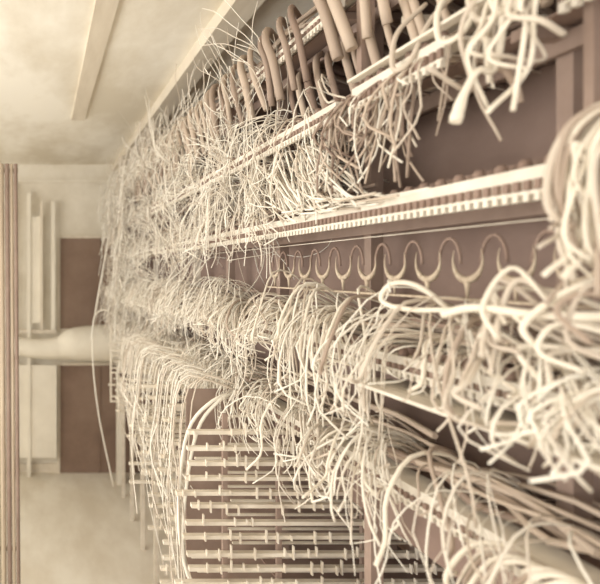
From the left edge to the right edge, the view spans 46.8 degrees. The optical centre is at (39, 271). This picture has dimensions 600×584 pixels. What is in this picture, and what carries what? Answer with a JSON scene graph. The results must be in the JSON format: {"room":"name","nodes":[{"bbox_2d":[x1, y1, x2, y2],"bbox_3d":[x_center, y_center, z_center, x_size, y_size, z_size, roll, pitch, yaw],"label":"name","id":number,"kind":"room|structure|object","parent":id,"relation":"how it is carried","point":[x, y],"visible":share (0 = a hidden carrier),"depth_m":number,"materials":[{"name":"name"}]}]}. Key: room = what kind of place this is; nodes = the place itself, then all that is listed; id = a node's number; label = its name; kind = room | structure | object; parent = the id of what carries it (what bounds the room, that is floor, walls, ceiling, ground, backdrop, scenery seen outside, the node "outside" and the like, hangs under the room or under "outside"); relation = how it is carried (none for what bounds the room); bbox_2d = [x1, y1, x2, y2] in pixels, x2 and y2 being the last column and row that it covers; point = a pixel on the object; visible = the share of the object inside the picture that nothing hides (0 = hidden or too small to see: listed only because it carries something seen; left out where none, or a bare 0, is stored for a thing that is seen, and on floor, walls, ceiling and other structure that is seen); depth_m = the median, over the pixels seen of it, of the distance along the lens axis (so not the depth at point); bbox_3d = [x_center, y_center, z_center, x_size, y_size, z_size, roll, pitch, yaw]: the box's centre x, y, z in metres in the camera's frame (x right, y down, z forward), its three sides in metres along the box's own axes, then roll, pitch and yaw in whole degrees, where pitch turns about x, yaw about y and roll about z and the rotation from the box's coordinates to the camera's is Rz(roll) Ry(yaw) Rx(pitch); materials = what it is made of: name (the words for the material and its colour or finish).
{"room":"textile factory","nodes":[
{"label":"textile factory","id":0,"kind":"room"},
{"bbox_2d":[4,165,167,468],"bbox_3d":[-0.300,0.510,6.675,4.200,3.380,0.150,0,0,0],"label":"wall","id":1,"kind":"structure","parent":0,"point":[76,204],"depth_m":6.60,"materials":[{"name":"paint"}]},
{"bbox_2d":[15,463,56,472],"bbox_3d":[-1.105,2.150,6.590,2.590,0.100,0.020,0,0,0],"label":"baseboard","id":2,"kind":"structure","parent":1,"relation":"attached to","point":[35,467],"depth_m":6.58,"materials":[{"name":"brown wood"}]},
{"bbox_2d":[4,179,123,182],"bbox_3d":[-0.300,-1.000,6.585,4.200,0.040,0.030,0,0,0],"label":"trim","id":3,"kind":"structure","parent":1,"relation":"attached to","point":[19,180],"depth_m":6.57,"materials":[{"name":"paint"}]},
{"bbox_2d":[57,235,129,331],"bbox_3d":[0.645,0.125,6.572,0.910,1.050,0.045,0,0,0],"label":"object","id":4,"kind":"structure","parent":1,"relation":"in","point":[78,257],"depth_m":6.57,"materials":[{"name":"brown wood"}]},
{"bbox_2d":[57,362,139,473],"bbox_3d":[0.645,1.595,6.572,0.910,1.210,0.045,0,0,0],"label":"door","id":5,"kind":"structure","parent":1,"relation":"in","point":[80,445],"depth_m":6.57,"materials":[{"name":"brown wood"}]},
{"bbox_2d":[0,473,185,583],"bbox_3d":[-0.250,2.250,2.150,4.300,0.100,9.300,0,0,0],"label":"floor","id":6,"kind":"structure","parent":0,"point":[76,528],"depth_m":5.05,"materials":[{"name":"beige concrete"}]},
{"bbox_2d":[0,164,20,583],"bbox_3d":[-0.166,0.830,3.003,0.148,2.740,0.034,0,0,0],"label":"conduit riser","id":7,"kind":"object","parent":6,"relation":"on","point":[12,548],"visible":1,"depth_m":2.99,"materials":[{"name":"brown metal"}]},
{"bbox_2d":[6,183,56,476],"bbox_3d":[-0.090,0.625,6.470,0.540,3.150,0.060,0,0,0],"label":"window","id":8,"kind":"structure","parent":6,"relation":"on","point":[37,383],"depth_m":6.46,"materials":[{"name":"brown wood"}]},
{"bbox_2d":[91,0,599,583],"bbox_3d":[0.846,0.500,3.096,0.949,3.400,5.592,0,0,0],"label":"frame","id":9,"kind":"object","parent":6,"relation":"on","point":[360,301],"visible":1,"depth_m":1.33,"materials":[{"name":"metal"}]},
{"bbox_2d":[14,325,129,484],"bbox_3d":[0.300,1.370,6.250,1.301,1.660,0.399,0,0,0],"label":"pipe","id":10,"kind":"object","parent":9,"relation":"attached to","point":[75,343],"visible":0.82,"depth_m":6.15,"materials":[{"name":"beige metal"}]},
{"bbox_2d":[0,0,318,164],"bbox_3d":[-0.250,-1.230,2.150,4.300,0.100,9.300,0,0,0],"label":"ceiling","id":11,"kind":"structure","parent":0,"point":[43,42],"depth_m":3.44,"materials":[{"name":"beige paint"}]},
{"bbox_2d":[71,0,118,119],"bbox_3d":[0.290,-1.171,1.050,0.100,0.018,7.100,0,0,0],"label":"ceiling beam","id":12,"kind":"structure","parent":11,"relation":"attached to","point":[104,11],"depth_m":3.16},
{"bbox_2d":[113,0,264,170],"bbox_3d":[0.860,-1.145,2.050,0.120,0.070,9.100,0,0,0],"label":"ceiling beam","id":13,"kind":"structure","parent":11,"relation":"attached to","point":[245,9],"depth_m":3.17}
]}

